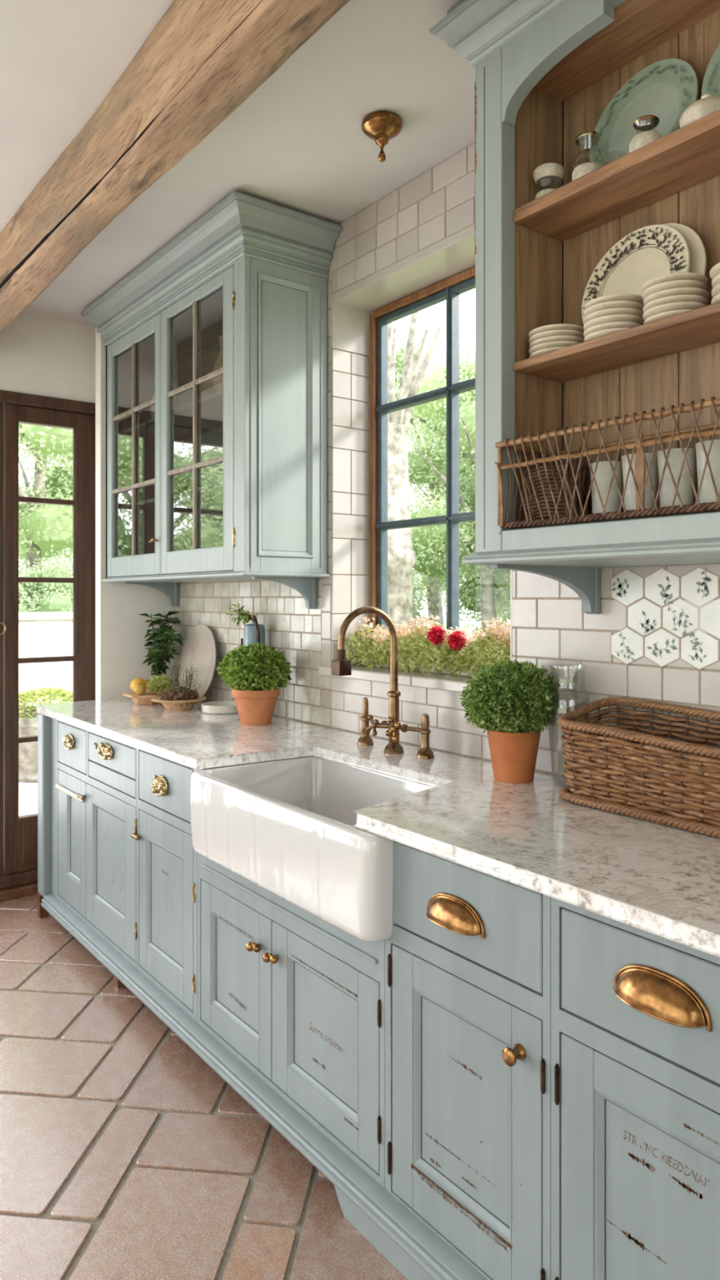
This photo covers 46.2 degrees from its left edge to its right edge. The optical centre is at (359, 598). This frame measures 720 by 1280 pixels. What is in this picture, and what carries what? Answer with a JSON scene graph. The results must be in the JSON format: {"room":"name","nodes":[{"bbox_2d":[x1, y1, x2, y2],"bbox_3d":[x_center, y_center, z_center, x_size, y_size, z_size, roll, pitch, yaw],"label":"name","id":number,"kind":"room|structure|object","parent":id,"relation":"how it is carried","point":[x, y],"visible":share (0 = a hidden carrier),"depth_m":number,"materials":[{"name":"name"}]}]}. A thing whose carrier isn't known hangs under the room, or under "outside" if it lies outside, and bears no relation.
{"room":"kitchen","nodes":[
{"label":"kitchen","id":0,"kind":"room"},
{"bbox_2d":[0,312,95,403],"bbox_3d":[-2.876,0.024,3.102,4.374,2.730,0.180,0,0,-37],"label":"wall","id":1,"kind":"structure","parent":0,"point":[41,356],"depth_m":4.04,"materials":[{"name":"paint"}]},
{"bbox_2d":[0,403,5,875],"bbox_3d":[-2.003,0.190,3.678,0.862,2.198,0.069,0,0,-37],"label":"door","id":2,"kind":"structure","parent":1,"relation":"in","point":[2,624],"depth_m":3.92,"materials":[{"name":"brown wood"}]},
{"bbox_2d":[0,881,38,901],"bbox_3d":[-2.768,1.369,3.130,3.780,0.045,0.185,0,0,-37],"label":"trim","id":3,"kind":"structure","parent":1,"relation":"attached to","point":[29,889],"depth_m":3.92,"materials":[{"name":"brown wood"}]},
{"bbox_2d":[0,389,95,888],"bbox_3d":[-2.778,0.213,3.126,3.760,2.352,0.140,0,0,-37],"label":"trim","id":4,"kind":"structure","parent":1,"relation":"attached to","point":[16,398],"depth_m":3.98,"materials":[{"name":"brown wood"}]},
{"bbox_2d":[3,404,95,875],"bbox_3d":[-1.495,0.190,4.076,0.428,2.198,0.051,0,0,-37],"label":"door","id":5,"kind":"structure","parent":1,"relation":"in","point":[20,833],"depth_m":3.99,"materials":[{"name":"brown wood"}]},
{"bbox_2d":[95,328,173,700],"bbox_3d":[-1.074,0.025,4.040,0.369,2.728,0.066,0,0,-37],"label":"wall","id":6,"kind":"structure","parent":0,"point":[121,652],"depth_m":3.95,"materials":[{"name":"paint"}]},
{"bbox_2d":[0,893,407,1279],"bbox_3d":[-0.895,1.449,0.557,4.750,0.120,6.670,0,0,-37],"label":"floor","id":7,"kind":"structure","parent":0,"point":[124,1155],"depth_m":2.11,"materials":[{"name":"brown tile"}]},
{"bbox_2d":[37,713,137,968],"bbox_3d":[-0.846,0.895,3.491,0.653,0.788,1.018,0,0,-37],"label":"base cabinet","id":8,"kind":"object","parent":7,"relation":"on","point":[87,780],"visible":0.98,"depth_m":3.28,"materials":[{"name":"paint"}]},
{"bbox_2d":[35,892,487,1279],"bbox_3d":[-0.266,1.333,2.478,0.370,0.112,3.328,0,0,-37],"label":"baseboard","id":9,"kind":"structure","parent":8,"relation":"attached to","point":[415,1250],"depth_m":1.99,"materials":[{"name":"paint"}]},
{"bbox_2d":[35,697,719,957],"bbox_3d":[-0.134,0.485,2.556,0.657,0.032,3.444,0,0,-37],"label":"countertop","id":10,"kind":"structure","parent":8,"relation":"on","point":[659,879],"depth_m":1.78,"materials":[{"name":"white stone"}]},
{"bbox_2d":[122,691,163,704],"bbox_3d":[-0.953,0.446,3.766,0.180,0.045,0.208,0,0,-37],"label":"fruit bowl","id":11,"kind":"object","parent":10,"relation":"on","point":[144,699],"visible":0.79,"depth_m":3.72,"materials":[{"name":"brown wood"}]},
{"bbox_2d":[129,677,146,691],"bbox_3d":[-0.991,0.389,3.775,0.072,0.068,0.082,0,0,-37],"label":"lemon","id":12,"kind":"object","parent":11,"relation":"in","point":[135,682],"visible":0.58,"depth_m":3.75,"materials":[{"name":"yellow food"}]},
{"bbox_2d":[133,682,146,695],"bbox_3d":[-0.964,0.396,3.695,0.052,0.055,0.057,0,0,-37],"label":"lemon","id":13,"kind":"object","parent":11,"relation":"in","point":[140,689],"visible":1,"depth_m":3.68,"materials":[{"name":"yellow plant"}]},
{"bbox_2d":[145,674,173,694],"bbox_3d":[-0.887,0.379,3.739,0.109,0.089,0.124,0,0,-37],"label":"herb sprig","id":14,"kind":"object","parent":11,"relation":"in","point":[160,681],"visible":0.98,"depth_m":3.72,"materials":[{"name":"green plant"}]},
{"bbox_2d":[137,611,184,691],"bbox_3d":[-0.905,0.264,3.929,0.282,0.409,0.169,0,0,42],"label":"leafy plant","id":15,"kind":"object","parent":10,"relation":"on","point":[163,634],"visible":0.76,"depth_m":3.92,"materials":[{"name":"green plant"}]},
{"bbox_2d":[151,695,206,710],"bbox_3d":[-0.770,0.446,3.591,0.232,0.046,0.232,0,0,-37],"label":"wooden bowl","id":16,"kind":"object","parent":10,"relation":"on","point":[200,698],"visible":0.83,"depth_m":3.53,"materials":[{"name":"brown wood"}]},
{"bbox_2d":[159,684,199,708],"bbox_3d":[-0.770,0.412,3.594,0.171,0.099,0.183,0,0,-37],"label":"dried flowers","id":17,"kind":"object","parent":16,"relation":"in","point":[176,695],"visible":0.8,"depth_m":3.55,"materials":[{"name":"brown plant"}]},
{"bbox_2d":[168,664,200,695],"bbox_3d":[-0.746,0.346,3.576,0.095,0.127,0.205,0,0,-37],"label":"herb sprig","id":18,"kind":"object","parent":16,"relation":"in","point":[188,677],"visible":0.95,"depth_m":3.56,"materials":[{"name":"green plant"}]},
{"bbox_2d":[178,624,216,696],"bbox_3d":[-0.734,0.291,3.801,0.063,0.348,0.352,0,0,-36],"label":"platter","id":19,"kind":"object","parent":10,"relation":"on","point":[199,650],"visible":0.88,"depth_m":3.81,"materials":[{"name":"white ceramic"}]},
{"bbox_2d":[200,700,238,714],"bbox_3d":[-0.566,0.452,3.501,0.184,0.034,0.184,0,0,-37],"label":"dish","id":20,"kind":"object","parent":10,"relation":"on","point":[224,707],"visible":0.8,"depth_m":3.43,"materials":[{"name":"white ceramic"}]},
{"bbox_2d":[240,614,265,646],"bbox_3d":[-0.425,0.267,3.378,0.093,0.403,0.085,0,0,21],"label":"vase","id":21,"kind":"object","parent":10,"relation":"on","point":[254,632],"visible":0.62,"depth_m":3.34,"materials":[{"name":"ceramic"}]},
{"bbox_2d":[224,602,257,626],"bbox_3d":[-0.496,0.064,3.425,0.082,0.102,0.199,0,0,-44],"label":"leafy sprig","id":22,"kind":"object","parent":21,"relation":"in","point":[242,615],"visible":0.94,"depth_m":3.41,"materials":[{"name":"green plant"}]},
{"bbox_2d":[216,642,293,725],"bbox_3d":[-0.392,0.316,3.171,0.268,0.305,0.271,0,0,-37],"label":"boxwood","id":23,"kind":"object","parent":10,"relation":"on","point":[256,673],"visible":1,"depth_m":3.11,"materials":[{"name":"plant"}]},
{"bbox_2d":[190,755,432,942],"bbox_3d":[-0.039,0.618,2.265,0.521,0.230,0.870,0,0,-37],"label":"farmhouse sink","id":24,"kind":"object","parent":10,"relation":"in","point":[285,827],"visible":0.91,"depth_m":2.12,"materials":[{"name":"white ceramic"}]},
{"bbox_2d":[357,697,373,746],"bbox_3d":[0.017,0.392,2.707,0.052,0.154,0.052,0,0,-37],"label":"sprayer","id":25,"kind":"object","parent":10,"relation":"on","point":[365,740],"visible":0.91,"depth_m":2.70,"materials":[{"name":"brown metal"}]},
{"bbox_2d":[330,606,434,759],"bbox_3d":[0.064,0.246,2.536,0.304,0.446,0.162,0,0,-4],"label":"kitchen faucet","id":26,"kind":"object","parent":10,"relation":"on","point":[340,666],"visible":1,"depth_m":2.52,"materials":[{"name":"brown metal"}]},
{"bbox_2d":[459,658,562,783],"bbox_3d":[0.386,0.312,2.195,0.264,0.313,0.279,0,0,21],"label":"boxwood","id":27,"kind":"object","parent":10,"relation":"on","point":[493,696],"visible":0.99,"depth_m":2.13,"materials":[{"name":"green plant"}]},
{"bbox_2d":[486,726,541,783],"bbox_3d":[0.398,0.403,2.187,0.140,0.132,0.140,0,0,-37],"label":"pot","id":28,"kind":"object","parent":10,"relation":"on","point":[513,752],"depth_m":2.14,"materials":[{"name":"orange ceramic"}]},
{"bbox_2d":[546,663,590,786],"bbox_3d":[0.523,0.318,2.121,0.108,0.301,0.108,0,0,-37],"label":"glass jar","id":29,"kind":"object","parent":10,"relation":"on","point":[556,664],"visible":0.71,"depth_m":2.12,"materials":[{"name":"clear glass"}]},
{"bbox_2d":[557,697,719,838],"bbox_3d":[0.711,0.354,1.792,0.218,0.228,0.615,0,0,-37],"label":"wicker basket","id":30,"kind":"object","parent":10,"relation":"on","point":[688,797],"visible":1,"depth_m":1.83,"materials":[{"name":"brown wicker"}]},
{"bbox_2d":[130,748,196,1022],"bbox_3d":[-0.403,0.888,2.907,0.640,0.775,0.472,0,0,-37],"label":"base cabinet","id":31,"kind":"object","parent":7,"relation":"on","point":[166,927],"visible":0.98,"depth_m":2.72,"materials":[{"name":"paint"}]},
{"bbox_2d":[196,761,385,1187],"bbox_3d":[0.011,0.889,2.358,0.645,0.773,0.898,0,0,-37],"label":"base cabinet","id":32,"kind":"object","parent":7,"relation":"on","point":[295,997],"visible":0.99,"depth_m":2.11,"materials":[{"name":"paint"}]},
{"bbox_2d":[385,840,551,1279],"bbox_3d":[0.421,0.888,1.817,0.647,0.775,0.456,0,0,-37],"label":"base cabinet","id":33,"kind":"object","parent":7,"relation":"on","point":[468,951],"visible":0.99,"depth_m":1.62,"materials":[{"name":"paint"}]},
{"bbox_2d":[551,897,719,1279],"bbox_3d":[0.708,0.888,1.438,0.650,0.775,0.493,0,0,-37],"label":"base cabinet","id":34,"kind":"object","parent":7,"relation":"on","point":[635,1012],"visible":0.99,"depth_m":1.34,"materials":[{"name":"paint"}]},
{"bbox_2d":[0,0,475,327],"bbox_3d":[-0.887,-1.401,0.563,4.770,0.120,6.670,0,0,-37],"label":"ceiling","id":35,"kind":"structure","parent":0,"point":[298,142],"depth_m":2.35,"materials":[{"name":"paint"}]},
{"bbox_2d":[0,0,349,332],"bbox_3d":[0.118,-1.221,1.295,0.154,0.237,6.316,0,0,-37],"label":"ceiling beam","id":36,"kind":"structure","parent":35,"relation":"attached to","point":[202,60],"depth_m":2.05,"materials":[{"name":"brown wood"}]},
{"bbox_2d":[361,110,402,162],"bbox_3d":[0.062,-1.284,2.373,0.116,0.113,0.116,0,0,-37],"label":"ceiling fitting","id":37,"kind":"object","parent":35,"relation":"attached to","point":[381,126],"visible":1,"depth_m":2.35,"materials":[{"name":"gold metal"}]},
{"bbox_2d":[231,685,279,725],"bbox_3d":[-0.392,0.403,3.171,0.182,0.132,0.182,0,0,-37],"label":"pot","id":38,"kind":"object","parent":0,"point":[255,704],"depth_m":3.11,"materials":[{"name":"ceramic"}]},
{"bbox_2d":[173,142,719,785],"bbox_3d":[0.910,0.027,1.929,0.256,2.736,6.670,0,0,-37],"label":"wall","id":39,"kind":"structure","parent":0,"point":[655,636],"depth_m":2.73,"materials":[{"name":"tile"}]},
{"bbox_2d":[80,191,341,608],"bbox_3d":[-0.680,-0.643,3.452,0.429,1.364,1.464,0,0,-37],"label":"upper cabinet","id":40,"kind":"object","parent":39,"relation":"attached to","point":[252,272],"visible":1,"depth_m":3.05,"materials":[{"name":"paint"}]},
{"bbox_2d":[150,379,180,418],"bbox_3d":[-0.874,-0.872,3.785,0.135,0.209,0.154,0,0,0],"label":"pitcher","id":41,"kind":"object","parent":40,"relation":"in","point":[175,403],"visible":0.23,"depth_m":3.75,"materials":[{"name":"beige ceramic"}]},
{"bbox_2d":[213,334,222,391],"bbox_3d":[-0.493,-0.890,3.282,0.160,0.247,0.182,0,0,0],"label":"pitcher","id":42,"kind":"object","parent":40,"relation":"in","point":[217,380],"visible":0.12,"depth_m":3.24,"materials":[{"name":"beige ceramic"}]},
{"bbox_2d":[318,664,472,693],"bbox_3d":[0.215,0.261,2.754,0.205,0.032,0.945,0,0,-37],"label":"windowsill","id":43,"kind":"structure","parent":39,"relation":"attached to","point":[437,682],"depth_m":2.69,"materials":[{"name":"beige tile"}]},
{"bbox_2d":[344,614,510,677],"bbox_3d":[0.238,0.157,2.764,0.170,0.209,0.873,0,0,-37],"label":"flowers","id":44,"kind":"object","parent":43,"relation":"on","point":[448,657],"visible":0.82,"depth_m":2.71,"materials":[{"name":"plant"}]},
{"bbox_2d":[369,266,495,662],"bbox_3d":[0.318,-0.413,2.830,0.068,1.316,0.860,0,0,-37],"label":"window","id":45,"kind":"structure","parent":39,"relation":"in","point":[450,289],"depth_m":3.02,"materials":[{"name":"blue metal"}]},
{"bbox_2d":[429,0,719,613],"bbox_3d":[0.675,-0.649,1.635,0.470,1.377,1.092,0,0,-37],"label":"upper cabinet","id":46,"kind":"object","parent":39,"relation":"attached to","point":[547,72],"visible":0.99,"depth_m":1.84,"materials":[{"name":"paint"}]},
{"bbox_2d":[529,346,565,357],"bbox_3d":[0.433,-0.528,1.849,0.121,0.012,0.121,0,0,18],"label":"bowl","id":47,"kind":"object","parent":46,"relation":"on","point":[540,352],"visible":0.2,"depth_m":1.80,"materials":[{"name":"white ceramic"}]},
{"bbox_2d":[528,340,579,355],"bbox_3d":[0.431,-0.540,1.847,0.121,0.012,0.121,0,0,21],"label":"bowl","id":48,"kind":"object","parent":47,"relation":"on","point":[553,344],"visible":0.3,"depth_m":1.80,"materials":[{"name":"white ceramic"}]},
{"bbox_2d":[529,335,584,348],"bbox_3d":[0.433,-0.552,1.848,0.121,0.012,0.121,0,0,14],"label":"bowl","id":49,"kind":"object","parent":48,"relation":"on","point":[555,338],"visible":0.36,"depth_m":1.80,"materials":[{"name":"white ceramic"}]},
{"bbox_2d":[528,329,584,343],"bbox_3d":[0.431,-0.564,1.847,0.121,0.012,0.121,0,0,-23],"label":"bowl","id":50,"kind":"object","parent":49,"relation":"on","point":[554,332],"visible":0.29,"depth_m":1.80,"materials":[{"name":"white ceramic"}]},
{"bbox_2d":[528,324,584,337],"bbox_3d":[0.431,-0.576,1.847,0.121,0.012,0.121,0,0,-37],"label":"bowl","id":51,"kind":"object","parent":50,"relation":"on","point":[553,326],"visible":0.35,"depth_m":1.80,"materials":[{"name":"white ceramic"}]},
{"bbox_2d":[533,162,564,199],"bbox_3d":[0.420,-0.908,1.877,0.068,0.094,0.068,0,0,-37],"label":"storage jar","id":52,"kind":"object","parent":46,"relation":"on","point":[549,175],"visible":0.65,"depth_m":1.86,"materials":[{"name":"beige ceramic"}]},
{"bbox_2d":[572,130,602,181],"bbox_3d":[0.484,-0.921,1.793,0.064,0.120,0.064,0,0,-37],"label":"storage jar","id":53,"kind":"object","parent":46,"relation":"on","point":[586,140],"visible":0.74,"depth_m":1.78,"materials":[{"name":"white ceramic"}]},
{"bbox_2d":[583,328,629,342],"bbox_3d":[0.521,-0.529,1.728,0.120,0.013,0.120,0,0,17],"label":"bowl","id":54,"kind":"object","parent":46,"relation":"on","point":[597,334],"visible":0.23,"depth_m":1.69,"materials":[{"name":"white ceramic"}]},
{"bbox_2d":[583,321,640,337],"bbox_3d":[0.520,-0.542,1.732,0.120,0.013,0.120,0,0,-36],"label":"bowl","id":55,"kind":"object","parent":54,"relation":"on","point":[614,324],"visible":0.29,"depth_m":1.68,"materials":[{"name":"white ceramic"}]},
{"bbox_2d":[583,314,644,330],"bbox_3d":[0.520,-0.556,1.729,0.120,0.013,0.120,0,0,22],"label":"bowl","id":56,"kind":"object","parent":55,"relation":"on","point":[614,317],"visible":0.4,"depth_m":1.68,"materials":[{"name":"white ceramic"}]},
{"bbox_2d":[583,307,644,324],"bbox_3d":[0.520,-0.570,1.731,0.120,0.013,0.120,0,0,14],"label":"bowl","id":57,"kind":"object","parent":56,"relation":"on","point":[614,310],"visible":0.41,"depth_m":1.68,"materials":[{"name":"white ceramic"}]},
{"bbox_2d":[583,300,644,317],"bbox_3d":[0.520,-0.584,1.730,0.120,0.013,0.120,0,0,-40],"label":"bowl","id":58,"kind":"object","parent":57,"relation":"on","point":[615,304],"visible":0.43,"depth_m":1.68,"materials":[{"name":"white ceramic"}]},
{"bbox_2d":[585,293,644,309],"bbox_3d":[0.523,-0.597,1.730,0.120,0.013,0.120,0,0,-22],"label":"bowl","id":59,"kind":"object","parent":58,"relation":"on","point":[632,297],"visible":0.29,"depth_m":1.68,"materials":[{"name":"white ceramic"}]},
{"bbox_2d":[493,396,719,528],"bbox_3d":[0.595,-0.248,1.600,0.199,0.194,0.751,0,0,-37],"label":"basket","id":60,"kind":"object","parent":46,"relation":"in","point":[696,431],"visible":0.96,"depth_m":1.63,"materials":[{"name":"wicker"}]},
{"bbox_2d":[521,446,592,520],"bbox_3d":[0.434,-0.244,1.825,0.153,0.155,0.166,0,0,-37],"label":"basket","id":61,"kind":"object","parent":60,"relation":"in","point":[584,481],"visible":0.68,"depth_m":1.78,"materials":[{"name":"wicker"}]},
{"bbox_2d":[590,461,622,513],"bbox_3d":[0.508,-0.220,1.736,0.068,0.115,0.068,0,0,-37],"label":"tumbler","id":62,"kind":"object","parent":60,"relation":"in","point":[603,474],"visible":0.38,"depth_m":1.71,"materials":[{"name":"white ceramic"}]},
{"bbox_2d":[622,453,658,510],"bbox_3d":[0.556,-0.223,1.673,0.072,0.120,0.072,0,0,-37],"label":"tumbler","id":63,"kind":"object","parent":60,"relation":"in","point":[629,497],"visible":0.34,"depth_m":1.65,"materials":[{"name":"white ceramic"}]},
{"bbox_2d":[635,433,645,510],"bbox_3d":[0.530,-0.237,1.596,0.006,0.148,0.020,0,0,-37],"label":"wooden paddle","id":64,"kind":"object","parent":60,"relation":"in","point":[640,466],"visible":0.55,"depth_m":1.59,"materials":[{"name":"wood"}]},
{"bbox_2d":[657,448,697,507],"bbox_3d":[0.605,-0.222,1.609,0.072,0.118,0.072,0,0,-37],"label":"tumbler","id":65,"kind":"object","parent":60,"relation":"in","point":[686,491],"visible":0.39,"depth_m":1.58,"materials":[{"name":"white ceramic"}]},
{"bbox_2d":[695,439,719,503],"bbox_3d":[0.653,-0.224,1.545,0.072,0.122,0.072,0,0,-37],"label":"tumbler","id":66,"kind":"object","parent":60,"relation":"in","point":[707,495],"visible":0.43,"depth_m":1.52,"materials":[{"name":"white ceramic"}]},
{"bbox_2d":[513,109,719,241],"bbox_3d":[0.642,-0.847,1.608,0.169,0.028,0.784,0,0,-37],"label":"shelf","id":67,"kind":"object","parent":46,"relation":"attached to","point":[683,162],"depth_m":1.72,"materials":[{"name":"brown wood"}]},
{"bbox_2d":[513,302,719,382],"bbox_3d":[0.642,-0.513,1.608,0.169,0.018,0.784,0,0,-37],"label":"shelf","id":68,"kind":"object","parent":46,"relation":"attached to","point":[694,332],"depth_m":1.72,"materials":[{"name":"brown wood"}]},
{"bbox_2d":[582,224,689,324],"bbox_3d":[0.567,-0.651,1.756,0.058,0.251,0.256,0,0,-38],"label":"patterned plate","id":69,"kind":"object","parent":46,"relation":"on","point":[647,253],"visible":0.52,"depth_m":1.76,"materials":[{"name":"beige ceramic"}]},
{"bbox_2d":[589,58,698,165],"bbox_3d":[0.585,-0.990,1.757,0.054,0.251,0.256,0,0,-36],"label":"platter","id":70,"kind":"object","parent":46,"relation":"on","point":[664,89],"visible":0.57,"depth_m":1.77,"materials":[{"name":"green ceramic"}]},
{"bbox_2d":[628,115,662,152],"bbox_3d":[0.564,-0.900,1.662,0.066,0.078,0.066,0,0,-37],"label":"storage jar","id":71,"kind":"object","parent":46,"relation":"on","point":[646,122],"visible":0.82,"depth_m":1.64,"materials":[{"name":"beige ceramic"}]},
{"bbox_2d":[644,309,692,324],"bbox_3d":[0.607,-0.529,1.620,0.118,0.013,0.118,0,0,12],"label":"bowl","id":72,"kind":"object","parent":46,"relation":"on","point":[664,314],"visible":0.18,"depth_m":1.58,"materials":[{"name":"white ceramic"}]},
{"bbox_2d":[642,301,706,320],"bbox_3d":[0.604,-0.542,1.618,0.118,0.013,0.118,0,0,18],"label":"bowl","id":73,"kind":"object","parent":72,"relation":"on","point":[683,304],"visible":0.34,"depth_m":1.57,"materials":[{"name":"white ceramic"}]},
{"bbox_2d":[643,294,708,312],"bbox_3d":[0.606,-0.556,1.620,0.118,0.013,0.118,0,0,-15],"label":"bowl","id":74,"kind":"object","parent":73,"relation":"on","point":[677,298],"visible":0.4,"depth_m":1.57,"materials":[{"name":"white ceramic"}]},
{"bbox_2d":[644,287,709,306],"bbox_3d":[0.607,-0.570,1.621,0.118,0.013,0.118,0,0,-17],"label":"bowl","id":75,"kind":"object","parent":74,"relation":"on","point":[678,291],"visible":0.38,"depth_m":1.57,"materials":[{"name":"white ceramic"}]},
{"bbox_2d":[641,280,707,300],"bbox_3d":[0.603,-0.584,1.620,0.118,0.013,0.118,0,0,-8],"label":"bowl","id":76,"kind":"object","parent":75,"relation":"on","point":[676,283],"visible":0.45,"depth_m":1.57,"materials":[{"name":"white ceramic"}]},
{"bbox_2d":[642,272,707,292],"bbox_3d":[0.604,-0.597,1.620,0.118,0.013,0.118,0,0,34],"label":"bowl","id":77,"kind":"object","parent":76,"relation":"on","point":[677,276],"visible":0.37,"depth_m":1.57,"materials":[{"name":"white ceramic"}]},
{"bbox_2d":[662,222,706,275],"bbox_3d":[0.601,-0.650,1.750,0.043,0.250,0.252,0,0,-36],"label":"plate","id":78,"kind":"object","parent":46,"relation":"on","point":[695,245],"visible":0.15,"depth_m":1.68,"materials":[{"name":"beige ceramic"}]},
{"bbox_2d":[679,93,719,128],"bbox_3d":[0.641,-0.896,1.561,0.094,0.070,0.094,0,0,-37],"label":"lidded pot","id":79,"kind":"object","parent":46,"relation":"on","point":[708,104],"visible":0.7,"depth_m":1.53,"materials":[{"name":"beige ceramic"}]},
{"bbox_2d":[701,43,719,97],"bbox_3d":[0.748,-0.994,1.542,0.055,0.259,0.264,0,0,-36],"label":"platter","id":80,"kind":"object","parent":46,"relation":"on","point":[711,82],"visible":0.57,"depth_m":1.63,"materials":[{"name":"green ceramic"}]},
{"bbox_2d":[711,293,719,304],"bbox_3d":[0.692,-0.531,1.508,0.120,0.017,0.120,0,0,31],"label":"bowl","id":81,"kind":"object","parent":46,"relation":"on","point":[716,299],"visible":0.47,"depth_m":1.50,"materials":[{"name":"white ceramic"}]},
{"bbox_2d":[711,283,719,297],"bbox_3d":[0.692,-0.548,1.507,0.120,0.017,0.120,0,0,-42],"label":"bowl","id":82,"kind":"object","parent":81,"relation":"on","point":[716,290],"visible":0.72,"depth_m":1.51,"materials":[{"name":"white ceramic"}]},
{"bbox_2d":[711,273,719,288],"bbox_3d":[0.693,-0.566,1.506,0.120,0.017,0.120,0,0,36],"label":"bowl","id":83,"kind":"object","parent":82,"relation":"on","point":[716,280],"visible":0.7,"depth_m":1.51,"materials":[{"name":"white ceramic"}]},
{"bbox_2d":[709,262,719,279],"bbox_3d":[0.689,-0.583,1.506,0.120,0.017,0.120,0,0,-29],"label":"bowl","id":84,"kind":"object","parent":83,"relation":"on","point":[715,270],"visible":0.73,"depth_m":1.50,"materials":[{"name":"white ceramic"}]},
{"label":"outside","id":85,"kind":"structure","parent":0,"visible":0},
{"bbox_2d":[422,623,482,649],"bbox_3d":[1.911,1.714,14.012,70.000,0.050,60.000,0,0,-37],"label":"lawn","id":86,"kind":"structure","parent":85,"point":[470,628],"depth_m":49.42,"materials":[{"name":"plant"}]},
{"bbox_2d":[18,782,37,816],"bbox_3d":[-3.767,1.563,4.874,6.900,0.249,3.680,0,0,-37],"label":"terrace","id":87,"kind":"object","parent":86,"relation":"on","point":[28,792],"depth_m":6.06,"materials":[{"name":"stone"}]},
{"bbox_2d":[18,686,72,782],"bbox_3d":[-2.548,1.079,6.856,0.840,0.719,0.840,0,0,-37],"label":"stone planter","id":88,"kind":"object","parent":87,"relation":"on","point":[28,716],"visible":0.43,"depth_m":6.59,"materials":[{"name":"beige stone"}]},
{"bbox_2d":[18,611,72,707],"bbox_3d":[-4.866,0.913,7.229,11.000,1.549,0.500,0,0,-37],"label":"wall","id":89,"kind":"structure","parent":86,"relation":"on","point":[41,634],"depth_m":8.32,"materials":[{"name":"white paint"}]},
{"bbox_2d":[18,422,72,611],"bbox_3d":[-4.365,-1.200,11.281,3.286,5.802,4.464,0,0,13],"label":"tree","id":90,"kind":"object","parent":86,"relation":"on","point":[46,526],"visible":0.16,"depth_m":10.87,"materials":[{"name":"green plant"}]},
{"bbox_2d":[18,556,72,612],"bbox_3d":[-3.924,0.625,9.922,1.896,2.263,1.880,0,0,35],"label":"tree","id":91,"kind":"object","parent":86,"relation":"on","point":[33,597],"visible":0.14,"depth_m":10.03,"materials":[{"name":"green plant"}]},
{"bbox_2d":[18,431,72,571],"bbox_3d":[-4.803,-2.010,15.712,4.717,7.422,5.723,0,0,-43],"label":"tree","id":92,"kind":"object","parent":86,"relation":"on","point":[43,552],"visible":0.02,"depth_m":14.38,"materials":[{"name":"green plant"}]},
{"bbox_2d":[387,311,440,635],"bbox_3d":[0.293,-1.103,9.367,1.012,5.583,1.388,0,0,-37],"label":"trunk","id":93,"kind":"object","parent":86,"relation":"on","point":[401,554],"visible":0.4,"depth_m":9.16,"materials":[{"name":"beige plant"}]},
{"bbox_2d":[413,572,446,651],"bbox_3d":[0.096,0.495,12.560,2.412,3.107,2.480,0,0,-23],"label":"tree","id":94,"kind":"object","parent":86,"relation":"on","point":[415,608],"visible":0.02,"depth_m":12.22,"materials":[{"name":"green plant"}]},
{"bbox_2d":[390,331,510,639],"bbox_3d":[1.354,-1.370,15.334,5.296,7.117,5.161,0,0,35],"label":"tree","id":95,"kind":"object","parent":86,"relation":"on","point":[433,610],"visible":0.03,"depth_m":14.97,"materials":[{"name":"green plant"}]},
{"bbox_2d":[395,343,510,658],"bbox_3d":[1.717,-0.898,11.940,4.579,5.587,3.798,0,0,21],"label":"tree","id":96,"kind":"object","parent":86,"relation":"on","point":[482,594],"visible":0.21,"depth_m":11.36,"materials":[{"name":"green plant"}]},
{"bbox_2d":[468,602,510,623],"bbox_3d":[5.027,-0.745,15.819,5.435,6.398,5.564,0,0,-22],"label":"tree","id":97,"kind":"object","parent":86,"relation":"on","point":[478,616],"visible":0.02,"depth_m":16.93,"materials":[{"name":"green plant"}]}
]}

